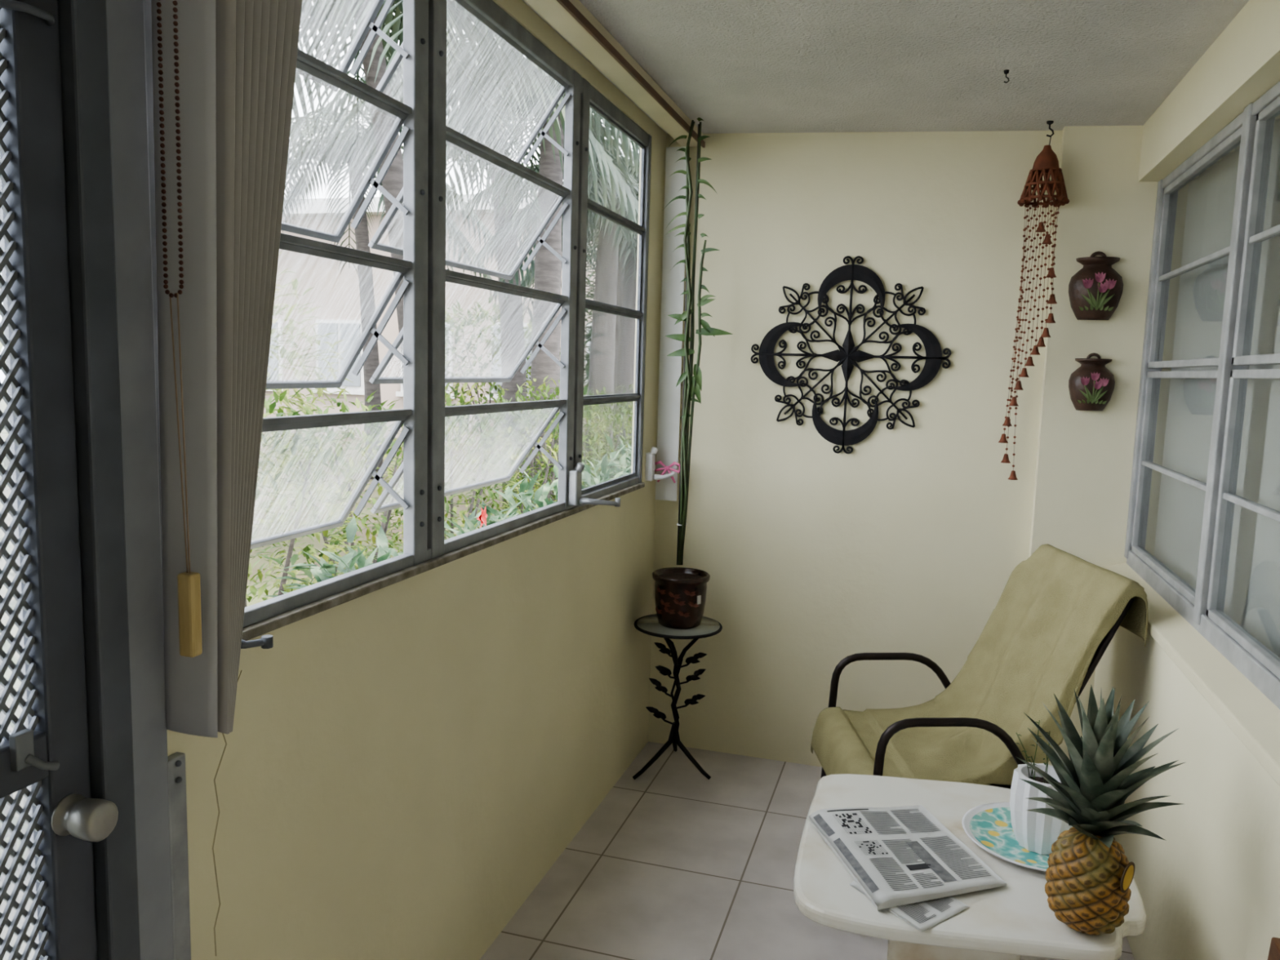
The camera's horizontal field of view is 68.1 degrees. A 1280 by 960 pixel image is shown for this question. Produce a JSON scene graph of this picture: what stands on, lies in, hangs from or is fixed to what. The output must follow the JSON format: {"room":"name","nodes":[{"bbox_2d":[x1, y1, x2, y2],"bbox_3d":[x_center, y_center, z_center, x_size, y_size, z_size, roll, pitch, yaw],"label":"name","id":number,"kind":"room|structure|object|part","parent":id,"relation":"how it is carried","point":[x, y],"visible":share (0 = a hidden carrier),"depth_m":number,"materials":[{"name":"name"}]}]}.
{"room":"sunroom","nodes":[
{"label":"sunroom","id":0,"kind":"room"},
{"bbox_2d":[166,0,666,959],"bbox_3d":[-0.645,0.114,1.556,0.046,2.470,4.959,4,7,17],"label":"wall","id":1,"kind":"structure","parent":0,"point":[406,762],"depth_m":2.19,"materials":[{"name":"beige paint"}]},
{"bbox_2d":[0,0,118,959],"bbox_3d":[-0.841,0.245,0.785,0.100,2.340,0.912,4,7,17],"label":"door","id":2,"kind":"structure","parent":1,"relation":"in","point":[44,758],"depth_m":1.15,"materials":[{"name":"metal"}]},
{"bbox_3d":[-0.705,0.431,1.206,0.058,0.052,0.052,4,7,17],"label":"knob","id":3,"kind":"part","parent":2,"relation":"part of","materials":[{"name":"silver metal"}]},
{"bbox_2d":[57,0,140,959],"bbox_3d":[-0.728,0.183,1.253,0.080,2.400,0.050,4,7,17],"label":"trim","id":4,"kind":"structure","parent":1,"relation":"attached to","point":[82,24],"depth_m":1.21,"materials":[{"name":"metal"}]},
{"bbox_2d":[106,0,173,959],"bbox_3d":[-0.717,0.176,1.315,0.066,2.400,0.075,4,7,17],"label":"trim","id":5,"kind":"structure","parent":1,"relation":"attached to","point":[126,28],"depth_m":1.28,"materials":[{"name":"grey metal"}]},
{"bbox_2d":[167,751,191,959],"bbox_3d":[-0.697,0.884,1.444,0.024,0.965,0.035,4,7,17],"label":"trim","id":6,"kind":"structure","parent":1,"relation":"attached to","point":[176,761],"depth_m":1.40,"materials":[{"name":"metal"}]},
{"bbox_2d":[151,0,302,737],"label":"vertical blind","id":7,"kind":"object","parent":1,"relation":"attached to","point":[223,78],"depth_m":1.29,"materials":[{"name":"beige fabric"}]},
{"bbox_3d":[-0.595,-0.620,1.190,0.036,0.770,0.006,4,7,17],"label":"bead chain","id":8,"kind":"part","parent":7,"relation":"part of","materials":[{"name":"black metal"}]},
{"bbox_3d":[-0.610,-0.060,1.256,0.021,0.372,0.002,4,7,17],"label":"pull cord","id":9,"kind":"part","parent":7,"relation":"part of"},
{"bbox_2d":[143,0,677,648],"bbox_3d":[-0.334,-0.501,2.490,0.342,1.308,2.513,4,7,17],"label":"window","id":10,"kind":"structure","parent":1,"relation":"in","point":[425,135],"depth_m":2.05,"materials":[{"name":"metal"}]},
{"bbox_3d":[-0.612,0.255,1.493,0.063,0.025,0.020,-3,8,-35],"label":"crank handle","id":11,"kind":"part","parent":10,"relation":"part of","materials":[{"name":"metal"}]},
{"bbox_3d":[-0.669,0.011,1.718,0.183,0.263,0.671,4,7,17],"label":"sash","id":12,"kind":"part","parent":10,"relation":"part of","materials":[{"name":"glass"}]},
{"bbox_3d":[-0.661,-0.291,1.683,0.184,0.266,0.671,4,7,17],"label":"sash","id":13,"kind":"part","parent":10,"relation":"part of","materials":[{"name":"glass"}]},
{"bbox_3d":[-0.644,-0.900,1.611,0.186,0.268,0.671,4,7,17],"label":"sash","id":14,"kind":"part","parent":10,"relation":"part of","materials":[{"name":"glass"}]},
{"bbox_3d":[-0.653,-0.595,1.647,0.185,0.268,0.671,4,7,17],"label":"sash","id":15,"kind":"part","parent":10,"relation":"part of","materials":[{"name":"glass"}]},
{"bbox_3d":[-0.528,-0.929,1.919,0.139,0.204,0.006,4,7,17],"label":"stay arm","id":16,"kind":"part","parent":10,"relation":"part of","materials":[{"name":"metal"}]},
{"bbox_3d":[-0.537,-0.623,1.955,0.138,0.203,0.006,4,7,17],"label":"stay arm","id":17,"kind":"part","parent":10,"relation":"part of","materials":[{"name":"metal"}]},
{"bbox_3d":[-0.545,-0.319,1.991,0.137,0.202,0.006,4,7,17],"label":"stay arm","id":18,"kind":"part","parent":10,"relation":"part of","materials":[{"name":"metal"}]},
{"bbox_3d":[-0.553,-0.018,2.026,0.136,0.200,0.006,4,7,17],"label":"stay arm","id":19,"kind":"part","parent":10,"relation":"part of","materials":[{"name":"metal"}]},
{"bbox_3d":[-0.335,0.141,2.516,0.022,0.018,2.360,4,7,17],"label":"sill","id":20,"kind":"part","parent":10,"relation":"part of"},
{"bbox_3d":[-0.401,-0.992,2.419,0.196,0.262,0.751,4,7,17],"label":"sash","id":21,"kind":"part","parent":10,"relation":"part of","materials":[{"name":"glass"}]},
{"bbox_3d":[-0.426,-0.081,2.526,0.192,0.257,0.751,4,7,17],"label":"sash","id":22,"kind":"part","parent":10,"relation":"part of","materials":[{"name":"glass"}]},
{"bbox_3d":[-0.418,-0.383,2.491,0.194,0.259,0.751,4,7,17],"label":"sash","id":23,"kind":"part","parent":10,"relation":"part of","materials":[{"name":"glass"}]},
{"bbox_3d":[-0.410,-0.687,2.455,0.195,0.261,0.751,4,7,17],"label":"sash","id":24,"kind":"part","parent":10,"relation":"part of","materials":[{"name":"glass"}]},
{"bbox_3d":[-0.298,-0.113,2.872,0.144,0.194,0.006,4,7,17],"label":"stay arm","id":25,"kind":"part","parent":10,"relation":"part of","materials":[{"name":"metal"}]},
{"bbox_3d":[-0.290,-0.415,2.837,0.145,0.197,0.006,4,7,17],"label":"stay arm","id":26,"kind":"part","parent":10,"relation":"part of","materials":[{"name":"metal"}]},
{"bbox_3d":[-0.282,-0.719,2.801,0.146,0.198,0.006,4,7,17],"label":"stay arm","id":27,"kind":"part","parent":10,"relation":"part of","materials":[{"name":"metal"}]},
{"bbox_3d":[-0.273,-1.024,2.765,0.147,0.199,0.006,4,7,17],"label":"stay arm","id":28,"kind":"part","parent":10,"relation":"part of","materials":[{"name":"metal"}]},
{"bbox_3d":[-0.122,0.068,2.909,0.131,0.030,0.037,0,7,-13],"label":"crank handle","id":29,"kind":"part","parent":10,"relation":"part of","materials":[{"name":"metal"}]},
{"bbox_3d":[-0.103,-0.136,3.293,0.020,0.310,0.626,4,7,17],"label":"sash","id":30,"kind":"part","parent":10,"relation":"part of","materials":[{"name":"glass"}]},
{"bbox_3d":[-0.094,-0.437,3.257,0.020,0.313,0.626,4,7,17],"label":"sash","id":31,"kind":"part","parent":10,"relation":"part of","materials":[{"name":"glass"}]},
{"bbox_3d":[-0.085,-0.741,3.221,0.020,0.315,0.626,4,7,17],"label":"sash","id":32,"kind":"part","parent":10,"relation":"part of","materials":[{"name":"glass"}]},
{"bbox_3d":[-0.076,-1.046,3.185,0.020,0.316,0.626,4,7,17],"label":"sash","id":33,"kind":"part","parent":10,"relation":"part of","materials":[{"name":"glass"}]},
{"bbox_3d":[0.102,-0.029,3.686,0.102,0.060,0.039,-1,7,-18],"label":"crank handle","id":34,"kind":"part","parent":10,"relation":"part of","materials":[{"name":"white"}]},
{"bbox_2d":[654,460,679,483],"bbox_3d":[0.105,-0.032,3.692,0.120,0.085,0.018,4,7,17],"label":"ribbon bow","id":35,"kind":"object","parent":10,"relation":"attached to","point":[668,468],"visible":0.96,"depth_m":3.69,"materials":[{"name":"pink fabric"}]},
{"bbox_2d":[480,741,1134,959],"bbox_3d":[0.495,1.474,1.366,2.654,0.120,4.980,4,7,17],"label":"floor","id":36,"kind":"structure","parent":0,"point":[674,862],"depth_m":2.90,"materials":[{"name":"tile"}]},
{"bbox_2d":[632,613,722,779],"bbox_3d":[0.139,0.839,3.654,0.338,0.584,0.352,4,7,17],"label":"plant stand","id":37,"kind":"object","parent":36,"relation":"on","point":[649,624],"visible":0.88,"depth_m":3.62,"materials":[{"name":"black metal"}]},
{"bbox_3d":[0.058,1.037,3.623,0.191,0.192,0.019,-3,8,-32],"label":"leg","id":38,"kind":"part","parent":37,"relation":"part of","materials":[{"name":"black metal"}]},
{"bbox_3d":[0.139,1.024,3.758,0.019,0.192,0.196,2,7,4],"label":"leg","id":39,"kind":"part","parent":37,"relation":"part of","materials":[{"name":"black metal"}]},
{"bbox_3d":[0.146,0.553,3.613,0.318,0.006,0.318,4,7,17],"label":"glass","id":40,"kind":"part","parent":37,"relation":"part of","materials":[{"name":"clear glass"}]},
{"bbox_2d":[652,567,710,629],"bbox_3d":[0.153,0.451,3.599,0.220,0.198,0.220,4,7,17],"label":"flower pot","id":41,"kind":"object","parent":37,"relation":"on","point":[680,593],"visible":1,"depth_m":3.52,"materials":[{"name":"ceramic"}]},
{"bbox_2d":[662,117,733,564],"bbox_3d":[0.207,-0.511,3.465,0.277,1.692,0.072,4,7,17],"label":"climbing plant","id":42,"kind":"object","parent":41,"relation":"in","point":[693,387],"visible":0.98,"depth_m":3.45,"materials":[{"name":"plant"}]},
{"bbox_3d":[0.187,-0.477,3.461,0.089,1.613,0.042,4,7,17],"label":"stem","id":43,"kind":"part","parent":42,"relation":"part of","materials":[{"name":"plant"}]},
{"bbox_3d":[0.198,1.040,3.632,0.170,0.192,0.019,6,8,30],"label":"leg","id":44,"kind":"part","parent":37,"relation":"part of","materials":[{"name":"black metal"}]},
{"bbox_2d":[793,773,1146,959],"bbox_3d":[0.719,1.074,2.163,0.704,0.500,0.749,4,7,17],"label":"coffee table","id":45,"kind":"object","parent":36,"relation":"on","point":[1015,919],"visible":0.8,"depth_m":1.93,"materials":[{"name":"plastic"}]},
{"bbox_2d":[808,804,1006,910],"bbox_3d":[0.577,0.810,2.082,0.309,0.022,0.398,0,7,-12],"label":"newspaper","id":46,"kind":"object","parent":45,"relation":"on","point":[897,855],"visible":1,"depth_m":2.05,"materials":[{"name":"paper"}]},
{"bbox_2d":[849,880,968,932],"bbox_3d":[0.545,0.840,1.924,0.154,0.008,0.209,-3,8,-32],"label":"newspaper","id":47,"kind":"object","parent":45,"relation":"on","point":[922,916],"visible":0.48,"depth_m":1.86,"materials":[{"name":"paper"}]},
{"bbox_2d":[961,801,1048,871],"bbox_3d":[0.907,0.819,2.157,0.330,0.020,0.330,4,7,17],"label":"plate","id":48,"kind":"object","parent":45,"relation":"on","point":[988,825],"visible":0.41,"depth_m":2.17,"materials":[{"name":"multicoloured ceramic"}]},
{"bbox_2d":[1009,762,1072,854],"bbox_3d":[0.908,0.742,2.132,0.140,0.165,0.140,4,7,17],"label":"planter","id":49,"kind":"object","parent":48,"relation":"on","point":[1036,832],"visible":0.55,"depth_m":2.09,"materials":[{"name":"white ceramic"}]},
{"bbox_2d":[1014,720,1049,783],"bbox_3d":[0.874,0.606,2.108,0.070,0.164,0.092,4,7,17],"label":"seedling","id":50,"kind":"object","parent":49,"relation":"on","point":[1024,751],"visible":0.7,"depth_m":2.10,"materials":[{"name":"green plant"}]},
{"bbox_2d":[1016,684,1184,935],"bbox_3d":[0.866,0.627,1.809,0.288,0.479,0.313,4,7,17],"label":"pineapple","id":51,"kind":"object","parent":45,"relation":"on","point":[1089,874],"visible":1,"depth_m":1.77,"materials":[{"name":"food"}]},
{"bbox_3d":[0.869,0.536,1.798,0.288,0.294,0.313,4,7,17],"label":"crown","id":52,"kind":"part","parent":51,"relation":"part of","materials":[{"name":"green plant"}]},
{"bbox_2d":[820,598,1134,788],"bbox_3d":[0.971,0.753,2.875,0.715,0.970,0.615,2,7,-1],"label":"patio chair","id":53,"kind":"object","parent":36,"relation":"on","point":[898,726],"visible":0.24,"depth_m":2.57,"materials":[{"name":"brown metal"}]},
{"bbox_3d":[0.858,0.884,3.186,0.503,0.623,0.029,2,7,0],"label":"arm","id":54,"kind":"part","parent":53,"relation":"part of","materials":[{"name":"brown metal"}]},
{"bbox_3d":[0.862,0.953,2.601,0.503,0.623,0.029,2,7,-1],"label":"arm","id":55,"kind":"part","parent":53,"relation":"part of","materials":[{"name":"brown metal"}]},
{"bbox_2d":[810,543,1147,785],"bbox_3d":[0.974,0.596,2.853,0.781,0.739,0.579,2,7,-1],"label":"cushion","id":56,"kind":"object","parent":53,"relation":"on","point":[1041,639],"visible":0.85,"depth_m":2.81,"materials":[{"name":"beige fabric"}]},
{"bbox_3d":[0.977,0.611,2.603,0.713,0.619,0.025,2,7,0],"label":"rail","id":57,"kind":"part","parent":53,"relation":"part of","materials":[{"name":"brown metal"}]},
{"bbox_2d":[1267,937,1279,959],"bbox_3d":[0.996,1.086,1.496,0.064,0.640,0.240,4,7,17],"label":"wooden board","id":58,"kind":"object","parent":36,"relation":"on","point":[1274,949],"visible":1,"depth_m":1.55,"materials":[{"name":"brown wood"}]},
{"bbox_2d":[522,0,1248,133],"bbox_3d":[0.547,-1.048,1.032,2.674,0.232,5.100,4,7,17],"label":"ceiling","id":59,"kind":"structure","parent":0,"point":[735,66],"depth_m":2.61,"materials":[{"name":"white paint"}]},
{"bbox_2d":[524,0,705,501],"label":"vertical blind","id":60,"kind":"object","parent":59,"relation":"hanging from","point":[570,18],"depth_m":3.61,"materials":[{"name":"beige fabric"}]},
{"bbox_2d":[1004,69,1008,83],"bbox_3d":[1.035,-1.140,2.676,0.014,0.034,0.014,-2,8,-28],"label":"ceiling hook","id":61,"kind":"object","parent":59,"relation":"attached to","point":[1006,72],"visible":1,"depth_m":2.67,"materials":[{"name":"black metal"}]},
{"bbox_2d":[1046,120,1053,137],"bbox_3d":[1.371,-1.176,3.168,0.023,0.055,0.024,-2,8,-28],"label":"ceiling hook","id":62,"kind":"object","parent":59,"relation":"attached to","point":[1049,122],"visible":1,"depth_m":3.17,"materials":[{"name":"black metal"}]},
{"bbox_2d":[998,136,1069,479],"bbox_3d":[1.352,-0.574,3.240,0.168,1.165,0.163,4,7,17],"label":"wind chime","id":63,"kind":"object","parent":62,"relation":"hanging from","point":[1046,164],"visible":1,"depth_m":3.19,"materials":[{"name":"red ceramic"}]},
{"bbox_2d":[648,125,1158,767],"bbox_3d":[1.293,-0.058,3.488,2.534,2.470,0.200,4,7,17],"label":"wall","id":64,"kind":"structure","parent":0,"point":[815,557],"depth_m":3.54,"materials":[{"name":"beige paint"}]},
{"bbox_2d":[751,256,951,453],"bbox_3d":[0.778,-0.464,3.540,0.735,0.735,0.016,4,7,17],"label":"wall medallion","id":65,"kind":"object","parent":64,"relation":"attached to","point":[848,355],"visible":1,"depth_m":3.54,"materials":[{"name":"black metal"}]},
{"bbox_2d":[1068,352,1115,410],"bbox_3d":[1.550,-0.336,3.236,0.146,0.197,0.067,4,7,17],"label":"vase","id":66,"kind":"object","parent":64,"relation":"attached to","point":[1091,385],"visible":1,"depth_m":3.23,"materials":[{"name":"ceramic"}]},
{"bbox_2d":[1068,251,1123,319],"bbox_3d":[1.546,-0.659,3.197,0.170,0.230,0.078,4,7,17],"label":"vase","id":67,"kind":"object","parent":64,"relation":"attached to","point":[1095,291],"visible":1,"depth_m":3.19,"materials":[{"name":"ceramic"}]},
{"bbox_2d":[1093,0,1279,959],"bbox_3d":[1.117,0.228,1.028,0.325,2.470,4.959,4,7,17],"label":"wall","id":68,"kind":"structure","parent":0,"point":[1210,891],"depth_m":2.21,"materials":[{"name":"beige paint"}]},
{"bbox_2d":[1102,562,1279,786],"bbox_3d":[1.286,0.447,1.989,0.147,0.079,2.760,4,7,17],"label":"window sill","id":69,"kind":"structure","parent":68,"relation":"attached to","point":[1253,717],"depth_m":2.06,"materials":[{"name":"beige paint"}]},
{"bbox_2d":[1124,80,1279,709],"bbox_3d":[1.329,-0.202,1.905,0.056,1.300,2.760,4,7,17],"label":"window","id":70,"kind":"structure","parent":68,"relation":"in","point":[1202,607],"depth_m":2.33,"materials":[{"name":"metal"}]},
{"bbox_3d":[1.585,-0.016,2.808,0.028,0.612,0.863,4,7,17],"label":"sash","id":71,"kind":"part","parent":70,"relation":"part of","materials":[{"name":"metal"}]},
{"bbox_3d":[1.603,-0.622,2.736,0.028,0.587,0.863,4,7,17],"label":"sash","id":72,"kind":"part","parent":70,"relation":"part of","materials":[{"name":"metal"}]},
{"bbox_3d":[1.313,0.082,1.921,0.028,0.612,0.858,4,7,17],"label":"sash","id":73,"kind":"part","parent":70,"relation":"part of","materials":[{"name":"metal"}]},
{"bbox_3d":[1.331,-0.524,1.849,0.028,0.587,0.858,4,7,17],"label":"sash","id":74,"kind":"part","parent":70,"relation":"part of","materials":[{"name":"metal"}]},
{"bbox_2d":[1153,118,1279,657],"bbox_3d":[1.420,-0.210,1.866,0.080,1.300,2.720,4,7,17],"label":"pleated curtain","id":75,"kind":"object","parent":68,"relation":"hanging from","point":[1252,594],"visible":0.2,"depth_m":2.71,"materials":[{"name":"white fabric"}]},
{"label":"outside","id":76,"kind":"structure","parent":0,"visible":0},
{"bbox_2d":[0,399,585,959],"bbox_3d":[-14.584,-1.326,22.734,38.921,0.150,55.000,4,7,17],"label":"ground","id":77,"kind":"structure","parent":76,"point":[457,482],"depth_m":10.37,"materials":[{"name":"soil"}]},
{"bbox_2d":[0,271,7,405],"bbox_3d":[-7.294,-1.776,11.408,3.746,3.534,3.628,4,7,17],"label":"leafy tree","id":78,"kind":"object","parent":77,"relation":"on","point":[1,344],"visible":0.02,"depth_m":9.95,"materials":[{"name":"green plant"}]},
{"bbox_2d":[0,427,30,884],"bbox_3d":[-2.037,0.518,2.970,1.163,1.561,1.152,-4,9,-39],"label":"bush","id":79,"kind":"object","parent":77,"relation":"on","point":[6,461],"visible":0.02,"depth_m":3.03,"materials":[{"name":"green plant"}]},
{"bbox_3d":[-1.996,0.694,3.015,0.546,1.204,0.598,4,7,17],"label":"stem","id":80,"kind":"part","parent":79,"relation":"part of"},
{"bbox_2d":[257,250,351,502],"bbox_3d":[-3.921,-0.870,8.225,2.792,2.676,2.884,4,7,17],"label":"shrub","id":81,"kind":"object","parent":77,"relation":"on","point":[290,356],"visible":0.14,"depth_m":8.40,"materials":[{"name":"green plant"}]},
{"bbox_2d":[244,374,377,607],"bbox_3d":[-1.666,0.366,4.038,1.118,1.633,1.209,4,7,17],"label":"bush","id":82,"kind":"object","parent":77,"relation":"on","point":[280,518],"visible":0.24,"depth_m":4.03,"materials":[{"name":"green plant"}]},
{"bbox_3d":[-1.639,0.555,4.068,0.546,1.252,0.598,4,7,17],"label":"stem","id":83,"kind":"part","parent":82,"relation":"part of","materials":[{"name":"green plant"}]},
{"bbox_2d":[262,516,403,597],"bbox_3d":[-1.024,0.714,3.431,0.888,1.120,0.931,4,7,17],"label":"plant","id":84,"kind":"object","parent":77,"relation":"on","point":[324,572],"visible":0.06,"depth_m":3.44,"materials":[{"name":"green plant"}]},
{"bbox_2d":[247,387,463,600],"bbox_3d":[-1.542,0.269,5.188,1.119,1.562,1.218,4,7,17],"label":"bush","id":85,"kind":"object","parent":77,"relation":"on","point":[385,524],"visible":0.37,"depth_m":5.02,"materials":[{"name":"green plant"}]},
{"bbox_3d":[-1.530,0.454,5.202,0.546,1.192,0.598,4,7,17],"label":"stem","id":86,"kind":"part","parent":85,"relation":"part of","materials":[{"name":"green plant"}]},
{"bbox_2d":[281,107,499,479],"bbox_3d":[-4.056,-2.517,13.305,3.856,5.036,4.120,4,7,17],"label":"palm tree","id":87,"kind":"object","parent":77,"relation":"on","point":[367,305],"visible":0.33,"depth_m":13.33,"materials":[{"name":"green plant"}]},
{"bbox_2d":[262,192,597,448],"bbox_3d":[-2.788,-3.643,23.068,13.800,5.050,7.800,4,7,17],"label":"apartment building","id":88,"kind":"structure","parent":77,"relation":"on","point":[339,296],"depth_m":20.40,"materials":[{"name":"beige paint"}]},
{"bbox_3d":[-8.538,-2.853,21.153,1.040,1.340,0.040,4,7,17],"label":"pane","id":89,"kind":"part","parent":88,"relation":"part of","materials":[{"name":"clear glass"}]},
{"bbox_3d":[-6.530,-2.723,20.552,1.040,1.340,0.040,4,7,17],"label":"pane","id":90,"kind":"part","parent":88,"relation":"part of","materials":[{"name":"clear glass"}]},
{"bbox_3d":[-4.522,-2.594,19.950,1.040,1.340,0.040,4,7,17],"label":"pane","id":91,"kind":"part","parent":88,"relation":"part of","materials":[{"name":"clear glass"}]},
{"bbox_3d":[-2.514,-2.465,19.348,1.040,1.340,0.040,4,7,17],"label":"pane","id":92,"kind":"part","parent":88,"relation":"part of","materials":[{"name":"clear glass"}]},
{"bbox_2d":[360,388,536,558],"bbox_3d":[-1.216,0.163,6.242,1.187,1.543,1.225,4,7,17],"label":"bush","id":93,"kind":"object","parent":77,"relation":"on","point":[462,423],"visible":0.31,"depth_m":6.15,"materials":[{"name":"green plant"}]},
{"bbox_3d":[-1.216,0.353,6.272,0.546,1.160,0.598,4,7,17],"label":"stem","id":94,"kind":"part","parent":93,"relation":"part of","materials":[{"name":"green plant"}]},
{"bbox_2d":[287,0,638,376],"bbox_3d":[-1.934,-1.417,6.410,4.296,4.598,3.622,4,7,17],"label":"palm tree","id":95,"kind":"object","parent":77,"relation":"on","point":[375,64],"visible":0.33,"depth_m":6.67,"materials":[{"name":"green plant"}]},
{"bbox_2d":[309,35,632,509],"bbox_3d":[-1.787,-2.387,11.165,3.947,5.414,3.475,8,9,43],"label":"palm tree","id":96,"kind":"object","parent":77,"relation":"on","point":[513,342],"visible":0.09,"depth_m":11.02,"materials":[{"name":"green plant"}]},
{"bbox_2d":[444,497,529,537],"bbox_3d":[-0.632,0.640,4.091,0.861,1.134,0.933,4,7,17],"label":"plant","id":97,"kind":"object","parent":77,"relation":"on","point":[469,523],"visible":0.07,"depth_m":4.11,"materials":[{"name":"green plant"}]},
{"bbox_2d":[348,47,639,508],"bbox_3d":[-0.940,-1.752,9.228,3.610,4.654,3.778,4,7,17],"label":"palm tree","id":98,"kind":"object","parent":77,"relation":"on","point":[548,267],"visible":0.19,"depth_m":8.98,"materials":[{"name":"green plant"}]},
{"bbox_2d":[444,294,560,449],"bbox_3d":[-2.789,-1.934,17.068,3.389,2.776,2.826,4,7,17],"label":"leafy tree","id":99,"kind":"object","parent":77,"relation":"on","point":[451,322],"visible":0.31,"depth_m":16.44,"materials":[{"name":"green plant"}]},
{"bbox_3d":[-2.665,-1.585,17.081,1.570,2.087,1.340,4,7,17],"label":"stem","id":100,"kind":"part","parent":99,"relation":"part of","materials":[{"name":"green plant"}]},
{"bbox_2d":[461,464,587,528],"bbox_3d":[-0.667,0.522,4.729,0.856,1.217,1.383,6,8,32],"label":"plant","id":101,"kind":"object","parent":77,"relation":"on","point":[540,500],"visible":0.09,"depth_m":4.83,"materials":[{"name":"green plant"}]},
{"bbox_3d":[-0.655,0.153,3.923,0.018,0.088,0.103,4,7,17],"label":"red flower","id":102,"kind":"part","parent":101,"relation":"part of","materials":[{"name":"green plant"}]},
{"bbox_2d":[461,377,599,521],"bbox_3d":[-0.829,0.018,7.313,1.103,1.601,1.198,1,7,-6],"label":"bush","id":103,"kind":"object","parent":77,"relation":"on","point":[522,418],"visible":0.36,"depth_m":7.18,"materials":[{"name":"green plant"}]},
{"bbox_3d":[-0.824,0.207,7.314,0.546,1.228,0.598,4,7,17],"label":"stem","id":104,"kind":"part","parent":103,"relation":"part of","materials":[{"name":"green plant"}]},
{"bbox_2d":[463,160,639,477],"bbox_3d":[-0.352,-1.637,11.150,3.327,4.008,3.428,4,7,17],"label":"palm tree","id":105,"kind":"object","parent":77,"relation":"on","point":[602,348],"visible":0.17,"depth_m":10.98,"materials":[{"name":"green plant"}]},
{"bbox_2d":[498,375,622,517],"bbox_3d":[-0.725,-0.114,8.402,1.176,1.614,1.192,4,7,17],"label":"bush","id":106,"kind":"object","parent":77,"relation":"on","point":[557,389],"visible":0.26,"depth_m":8.29,"materials":[{"name":"green plant"}]},
{"bbox_3d":[-0.701,0.070,8.439,0.546,1.242,0.598,4,7,17],"label":"stem","id":107,"kind":"part","parent":106,"relation":"part of","materials":[{"name":"green plant"}]},
{"bbox_2d":[516,184,637,411],"bbox_3d":[-0.113,-2.278,14.348,3.349,4.544,3.474,8,9,41],"label":"palm tree","id":108,"kind":"object","parent":77,"relation":"on","point":[620,277],"visible":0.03,"depth_m":13.98,"materials":[{"name":"green plant"}]},
{"bbox_2d":[520,139,639,477],"bbox_3d":[0.018,-2.121,12.968,3.270,4.564,3.189,1,7,-4],"label":"palm tree","id":109,"kind":"object","parent":77,"relation":"on","point":[625,363],"visible":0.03,"depth_m":12.65,"materials":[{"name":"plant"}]},
{"bbox_2d":[533,444,631,509],"bbox_3d":[-0.270,0.400,5.655,0.860,1.263,0.908,4,7,17],"label":"plant","id":110,"kind":"object","parent":77,"relation":"on","point":[586,475],"visible":0.06,"depth_m":5.58,"materials":[{"name":"green plant"}]},
{"bbox_2d":[583,231,598,411],"bbox_3d":[0.112,-2.714,16.418,2.751,4.835,2.497,7,9,38],"label":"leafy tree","id":111,"kind":"object","parent":77,"relation":"on","point":[588,335],"visible":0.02,"depth_m":16.14,"materials":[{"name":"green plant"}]},
{"bbox_2d":[550,386,632,487],"bbox_3d":[-0.465,-0.183,9.514,1.109,1.506,1.304,4,7,17],"label":"bush","id":112,"kind":"object","parent":77,"relation":"on","point":[619,415],"visible":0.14,"depth_m":9.42,"materials":[{"name":"green plant"}]},
{"bbox_3d":[-0.432,-0.015,9.525,0.546,1.171,0.598,4,7,17],"label":"stem","id":113,"kind":"part","parent":112,"relation":"part of","materials":[{"name":"green plant"}]},
{"bbox_2d":[582,433,631,486],"bbox_3d":[-0.112,0.305,6.478,0.894,1.267,0.859,4,7,17],"label":"plant","id":114,"kind":"object","parent":77,"relation":"on","point":[624,460],"visible":0.04,"depth_m":6.45,"materials":[{"name":"green plant"}]},
{"bbox_2d":[588,384,633,472],"bbox_3d":[-0.041,-0.305,10.529,1.167,1.532,1.146,-1,7,-24],"label":"bush","id":115,"kind":"object","parent":77,"relation":"on","point":[630,402],"visible":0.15,"depth_m":10.42,"materials":[{"name":"green plant"}]},
{"bbox_3d":[-0.017,-0.128,10.563,0.546,1.174,0.598,4,7,17],"label":"stem","id":116,"kind":"part","parent":115,"relation":"part of","materials":[{"name":"green plant"}]}
]}

